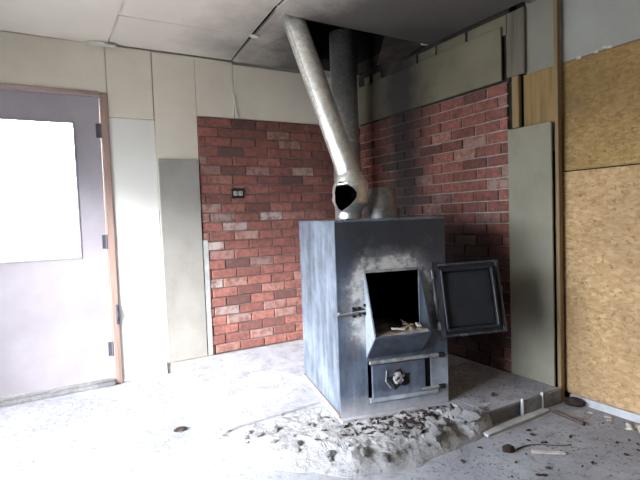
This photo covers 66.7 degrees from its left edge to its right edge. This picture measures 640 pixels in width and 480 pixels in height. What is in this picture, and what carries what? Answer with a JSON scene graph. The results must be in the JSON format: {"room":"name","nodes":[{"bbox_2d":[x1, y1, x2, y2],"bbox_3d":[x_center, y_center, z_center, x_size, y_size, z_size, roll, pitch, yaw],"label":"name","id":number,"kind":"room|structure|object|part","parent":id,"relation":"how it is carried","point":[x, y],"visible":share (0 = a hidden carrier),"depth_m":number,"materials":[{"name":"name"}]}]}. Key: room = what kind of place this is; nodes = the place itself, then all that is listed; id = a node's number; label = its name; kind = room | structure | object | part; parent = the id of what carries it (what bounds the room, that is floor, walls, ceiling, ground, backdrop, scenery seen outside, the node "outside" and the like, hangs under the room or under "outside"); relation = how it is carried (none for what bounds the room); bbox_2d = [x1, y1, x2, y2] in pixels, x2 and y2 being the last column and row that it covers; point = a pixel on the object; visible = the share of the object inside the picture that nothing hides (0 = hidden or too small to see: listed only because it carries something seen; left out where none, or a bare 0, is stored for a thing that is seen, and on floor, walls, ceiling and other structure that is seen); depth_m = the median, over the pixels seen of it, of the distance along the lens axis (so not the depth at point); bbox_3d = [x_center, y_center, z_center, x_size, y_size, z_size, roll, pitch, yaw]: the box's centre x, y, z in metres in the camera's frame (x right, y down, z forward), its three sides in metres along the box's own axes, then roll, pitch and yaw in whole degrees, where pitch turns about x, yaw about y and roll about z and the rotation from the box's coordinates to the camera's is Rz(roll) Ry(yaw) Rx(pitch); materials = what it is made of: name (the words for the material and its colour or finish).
{"room":"boiler room","nodes":[
{"label":"boiler room","id":0,"kind":"room"},
{"bbox_2d":[0,30,362,381],"bbox_3d":[-1.091,-0.244,3.650,3.860,2.455,0.154,-4,3,-30],"label":"wall","id":1,"kind":"structure","parent":0,"point":[254,128],"depth_m":3.72,"materials":[{"name":"paint"}]},
{"bbox_2d":[0,83,122,406],"bbox_3d":[-1.872,0.024,3.168,0.990,2.022,0.135,-4,3,-30],"label":"door","id":2,"kind":"structure","parent":1,"relation":"in","point":[60,335],"depth_m":3.26,"materials":[{"name":"metal"}]},
{"bbox_3d":[-1.914,-0.970,3.130,0.893,0.030,0.112,-4,3,-30],"label":"head trim","id":3,"kind":"part","parent":2,"relation":"part of","materials":[{"name":"brown wood"}]},
{"bbox_3d":[-1.410,0.519,3.389,0.022,0.140,0.019,-4,3,-30],"label":"strike plate","id":4,"kind":"part","parent":2,"relation":"part of","materials":[{"name":"metal"}]},
{"bbox_2d":[158,159,207,362],"bbox_3d":[-1.014,0.151,3.615,0.293,1.492,0.014,-4,3,-30],"label":"board","id":5,"kind":"object","parent":1,"relation":"attached to","point":[179,185],"visible":1,"depth_m":3.60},
{"bbox_2d":[202,240,212,355],"bbox_3d":[-0.858,0.445,3.721,0.042,0.887,0.017,-4,3,-30],"label":"trim","id":6,"kind":"structure","parent":1,"relation":"attached to","point":[204,242],"depth_m":3.71,"materials":[{"name":"white wood"}]},
{"bbox_2d":[231,188,243,198],"bbox_3d":[-0.642,-0.364,3.809,0.104,0.078,0.017,-4,3,-30],"label":"electrical outlet","id":7,"kind":"object","parent":1,"relation":"attached to","point":[235,193],"visible":1,"depth_m":3.80,"materials":[{"name":"black plastic"}]},
{"bbox_2d":[0,0,535,74],"bbox_3d":[0.058,-1.602,1.518,3.860,0.721,5.050,-4,3,-30],"label":"ceiling","id":8,"kind":"structure","parent":0,"point":[244,31],"depth_m":3.04,"materials":[{"name":"white paper"}]},
{"bbox_2d":[0,372,639,479],"bbox_3d":[0.155,1.097,1.648,3.860,0.120,5.050,-4,3,-30],"label":"floor","id":9,"kind":"structure","parent":0,"point":[122,431],"depth_m":2.39,"materials":[{"name":"concrete"}]},
{"bbox_2d":[173,426,186,431],"bbox_3d":[-0.752,1.014,2.611,0.067,0.019,0.048,-2,3,-5],"label":"lump","id":10,"kind":"object","parent":9,"relation":"on","point":[182,428],"visible":1,"depth_m":2.60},
{"bbox_2d":[172,339,560,478],"bbox_3d":[0.115,0.921,3.120,1.891,0.101,2.030,-4,3,-30],"label":"hearth","id":11,"kind":"object","parent":9,"relation":"on","point":[238,392],"visible":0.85,"depth_m":2.58,"materials":[{"name":"grey concrete"}]},
{"bbox_2d":[252,431,261,436],"bbox_3d":[-0.307,0.944,2.365,0.048,0.025,0.034,-3,3,-17],"label":"lump","id":12,"kind":"object","parent":11,"relation":"on","point":[257,434],"visible":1,"depth_m":2.36,"materials":[{"name":"white stone"}]},
{"bbox_2d":[270,424,279,432],"bbox_3d":[-0.223,0.936,2.418,0.043,0.032,0.053,-1,3,17],"label":"lump","id":13,"kind":"object","parent":11,"relation":"on","point":[275,429],"visible":1,"depth_m":2.40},
{"bbox_2d":[289,440,302,447],"bbox_3d":[-0.116,0.960,2.303,0.066,0.032,0.051,-2,3,6],"label":"lump","id":14,"kind":"object","parent":11,"relation":"on","point":[295,443],"visible":1,"depth_m":2.29,"materials":[{"name":"white stone"}]},
{"bbox_2d":[325,450,335,457],"bbox_3d":[0.047,0.966,2.205,0.050,0.032,0.050,-3,3,-10],"label":"lump","id":15,"kind":"object","parent":11,"relation":"on","point":[330,453],"visible":0.99,"depth_m":2.19,"materials":[{"name":"grey stone"}]},
{"bbox_2d":[360,446,369,456],"bbox_3d":[0.201,0.953,2.192,0.047,0.034,0.065,-1,3,13],"label":"lump","id":16,"kind":"object","parent":11,"relation":"on","point":[364,451],"visible":1,"depth_m":2.18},
{"bbox_2d":[379,452,389,462],"bbox_3d":[0.288,0.965,2.165,0.050,0.032,0.050,-1,3,21],"label":"lump","id":17,"kind":"object","parent":11,"relation":"on","point":[384,457],"visible":1,"depth_m":2.15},
{"bbox_2d":[393,428,402,434],"bbox_3d":[0.376,0.929,2.348,0.053,0.032,0.043,-1,3,13],"label":"lump","id":18,"kind":"object","parent":11,"relation":"on","point":[399,431],"visible":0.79,"depth_m":2.34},
{"bbox_2d":[298,187,506,417],"bbox_3d":[0.431,0.281,2.867,0.924,1.204,0.895,-3,3,-16],"label":"wood stove","id":19,"kind":"object","parent":11,"relation":"on","point":[382,264],"visible":0.99,"depth_m":2.58,"materials":[{"name":"metal"}]},
{"bbox_2d":[277,5,368,218],"bbox_3d":[0.023,-0.814,3.030,0.542,1.390,0.218,-1,3,24],"label":"stovepipe","id":20,"kind":"object","parent":19,"relation":"on","point":[350,192],"visible":0.99,"depth_m":2.95,"materials":[{"name":"silver metal"}]},
{"bbox_2d":[329,28,361,219],"bbox_3d":[0.225,-0.414,3.978,0.224,2.500,0.224,-2,3,10],"label":"chimney pipe","id":21,"kind":"object","parent":19,"relation":"on","point":[342,42],"visible":0.29,"depth_m":3.85,"materials":[{"name":"grey metal"}]},
{"bbox_3d":[0.266,-0.120,2.884,0.631,0.010,0.740,-3,3,-16],"label":"plate","id":22,"kind":"part","parent":19,"relation":"part of","materials":[{"name":"metal"}]},
{"bbox_2d":[373,317,409,333],"bbox_3d":[0.299,0.510,2.872,0.560,0.072,0.600,-3,3,-16],"label":"ash","id":23,"kind":"object","parent":19,"relation":"on","point":[381,325],"visible":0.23,"depth_m":2.79},
{"bbox_2d":[376,324,428,336],"bbox_3d":[0.401,0.475,2.516,0.287,0.050,0.148,-3,3,-16],"label":"ash spill","id":24,"kind":"object","parent":23,"relation":"on","point":[414,329],"visible":0.91,"depth_m":2.48,"materials":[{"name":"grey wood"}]},
{"bbox_2d":[401,323,413,328],"bbox_3d":[0.453,0.448,2.517,0.090,0.021,0.021,-4,4,-41],"label":"chip","id":25,"kind":"object","parent":24,"relation":"on","point":[410,324],"visible":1,"depth_m":2.52,"materials":[{"name":"beige wood"}]},
{"bbox_3d":[0.387,0.398,2.561,0.623,1.002,0.012,-3,3,-16],"label":"plate","id":26,"kind":"part","parent":19,"relation":"part of","materials":[{"name":"metal"}]},
{"bbox_3d":[0.416,0.728,2.567,0.306,0.169,0.014,-3,3,-16],"label":"ash door","id":27,"kind":"part","parent":19,"relation":"part of","materials":[{"name":"metal"}]},
{"bbox_3d":[0.412,0.717,2.542,0.068,0.062,0.034,-3,3,-16],"label":"broken knob","id":28,"kind":"part","parent":19,"relation":"part of","materials":[{"name":"silver metal"}]},
{"bbox_3d":[0.452,0.827,2.586,0.400,0.027,0.008,-3,3,-16],"label":"ash sill","id":29,"kind":"part","parent":19,"relation":"part of","materials":[{"name":"metal"}]},
{"bbox_3d":[0.614,0.323,2.574,0.020,0.406,0.097,-3,3,-16],"label":"hinge rod","id":30,"kind":"part","parent":19,"relation":"part of","materials":[{"name":"metal"}]},
{"bbox_3d":[0.647,0.708,2.640,0.107,0.193,0.008,-3,3,-16],"label":"hinge plate","id":31,"kind":"part","parent":19,"relation":"part of","materials":[{"name":"metal"}]},
{"bbox_3d":[0.792,0.309,2.591,0.268,0.290,0.061,-2,3,-7],"label":"baffle plate","id":32,"kind":"part","parent":19,"relation":"part of","materials":[{"name":"black metal"}]},
{"bbox_3d":[0.802,0.310,2.602,0.360,0.391,0.083,-2,3,-7],"label":"loading door","id":33,"kind":"part","parent":19,"relation":"part of","materials":[{"name":"grey metal"}]},
{"bbox_2d":[412,427,421,434],"bbox_3d":[0.468,0.919,2.352,0.051,0.032,0.066,-3,3,-14],"label":"lump","id":34,"kind":"object","parent":11,"relation":"on","point":[416,431],"visible":1,"depth_m":2.33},
{"bbox_2d":[429,424,442,436],"bbox_3d":[0.556,0.910,2.326,0.064,0.042,0.065,-2,3,6],"label":"lump","id":35,"kind":"object","parent":11,"relation":"on","point":[435,430],"visible":1,"depth_m":2.31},
{"bbox_2d":[438,418,450,425],"bbox_3d":[0.633,0.916,2.452,0.064,0.041,0.084,-1,3,26],"label":"lump","id":36,"kind":"object","parent":11,"relation":"on","point":[445,421],"visible":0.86,"depth_m":2.43,"materials":[{"name":"grey stone"}]},
{"bbox_2d":[451,405,462,418],"bbox_3d":[0.714,0.890,2.512,0.074,0.055,0.092,-3,3,-15],"label":"lump","id":37,"kind":"object","parent":11,"relation":"on","point":[457,411],"visible":0.81,"depth_m":2.49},
{"bbox_2d":[459,409,480,422],"bbox_3d":[0.757,0.887,2.457,0.109,0.057,0.078,-1,3,20],"label":"lump","id":38,"kind":"object","parent":11,"relation":"on","point":[469,415],"visible":1,"depth_m":2.44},
{"bbox_2d":[472,407,487,416],"bbox_3d":[0.819,0.884,2.496,0.088,0.043,0.068,-3,3,-11],"label":"lump","id":39,"kind":"object","parent":11,"relation":"on","point":[482,412],"visible":0.58,"depth_m":2.48,"materials":[{"name":"grey stone"}]},
{"bbox_2d":[502,444,514,452],"bbox_3d":[0.877,0.965,2.258,0.064,0.034,0.043,-4,3,-30],"label":"lump","id":40,"kind":"object","parent":9,"relation":"on","point":[508,448],"visible":1,"depth_m":2.25,"materials":[{"name":"stone"}]},
{"bbox_2d":[484,407,549,436],"bbox_3d":[1.038,0.955,2.561,0.515,0.013,0.044,-4,3,-32],"label":"plank","id":41,"kind":"object","parent":9,"relation":"on","point":[504,426],"visible":0.98,"depth_m":2.54,"materials":[{"name":"beige wood"}]},
{"bbox_2d":[411,359,639,479],"bbox_3d":[0.622,0.945,2.285,1.952,0.089,2.014,-4,3,-30],"label":"debris","id":42,"kind":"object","parent":9,"relation":"on","point":[448,359],"depth_m":2.38,"materials":[{"name":"grey"}]},
{"bbox_2d":[516,444,540,449],"bbox_3d":[0.979,0.973,2.293,0.145,0.007,0.021,-3,3,-18],"label":"twig","id":43,"kind":"object","parent":9,"relation":"on","point":[529,444],"visible":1,"depth_m":2.30,"materials":[{"name":"wood"}]},
{"bbox_2d":[531,450,565,454],"bbox_3d":[1.045,0.972,2.225,0.142,0.007,0.024,-2,3,9],"label":"stick","id":44,"kind":"object","parent":9,"relation":"on","point":[533,451],"visible":1,"depth_m":2.22,"materials":[{"name":"beige wood"}]},
{"bbox_2d":[541,444,570,445],"bbox_3d":[1.116,0.968,2.296,0.137,0.006,0.015,-2,3,6],"label":"twig","id":45,"kind":"object","parent":9,"relation":"on","point":[541,444],"visible":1,"depth_m":2.29,"materials":[{"name":"brown wood"}]},
{"bbox_2d":[552,409,584,424],"bbox_3d":[1.319,0.941,2.585,0.022,0.022,0.192,-3,3,-22],"label":"stick","id":46,"kind":"object","parent":9,"relation":"on","point":[571,418],"visible":1,"depth_m":2.57,"materials":[{"name":"brown wood"}]},
{"bbox_2d":[564,397,583,406],"bbox_3d":[1.439,0.913,2.760,0.082,0.049,0.107,-2,3,-2],"label":"lump","id":47,"kind":"object","parent":9,"relation":"on","point":[570,401],"visible":1,"depth_m":2.73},
{"bbox_2d":[359,0,639,413],"bbox_3d":[1.658,-0.286,2.483,0.274,2.455,5.050,-4,3,-30],"label":"wall","id":48,"kind":"structure","parent":0,"point":[448,157],"depth_m":2.78,"materials":[{"name":"brick"}]},
{"bbox_2d":[358,27,502,124],"bbox_3d":[0.741,-1.174,3.689,0.014,0.327,1.543,-4,3,-30],"label":"sheet","id":49,"kind":"object","parent":48,"relation":"attached to","point":[476,63],"visible":1,"depth_m":3.50,"materials":[{"name":"beige paint"}]},
{"bbox_2d":[506,6,526,77],"bbox_3d":[1.194,-1.198,2.962,0.024,0.388,0.130,-4,3,-30],"label":"stud","id":50,"kind":"object","parent":48,"relation":"attached to","point":[516,48],"visible":1,"depth_m":2.95,"materials":[{"name":"grey wood"}]},
{"bbox_2d":[512,75,521,128],"bbox_3d":[1.207,-0.845,2.985,0.030,0.315,0.048,-4,3,-30],"label":"stud","id":51,"kind":"object","parent":48,"relation":"attached to","point":[516,80],"visible":0.88,"depth_m":2.97,"materials":[{"name":"brown wood"}]},
{"bbox_2d":[508,121,555,385],"bbox_3d":[1.265,0.086,2.919,0.014,1.526,0.296,-4,3,-30],"label":"board","id":52,"kind":"object","parent":48,"relation":"attached to","point":[530,148],"visible":1,"depth_m":2.90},
{"bbox_2d":[553,0,564,400],"bbox_3d":[1.367,-0.225,2.781,0.034,2.325,0.023,-4,3,-30],"label":"stud","id":53,"kind":"object","parent":48,"relation":"attached to","point":[556,3],"visible":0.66,"depth_m":2.77,"materials":[{"name":"brown wood"}]},
{"bbox_2d":[570,393,639,423],"bbox_3d":[2.149,0.944,1.642,0.024,0.043,2.745,-4,3,-30],"label":"baseboard","id":54,"kind":"structure","parent":48,"relation":"attached to","point":[613,410],"depth_m":2.63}
]}

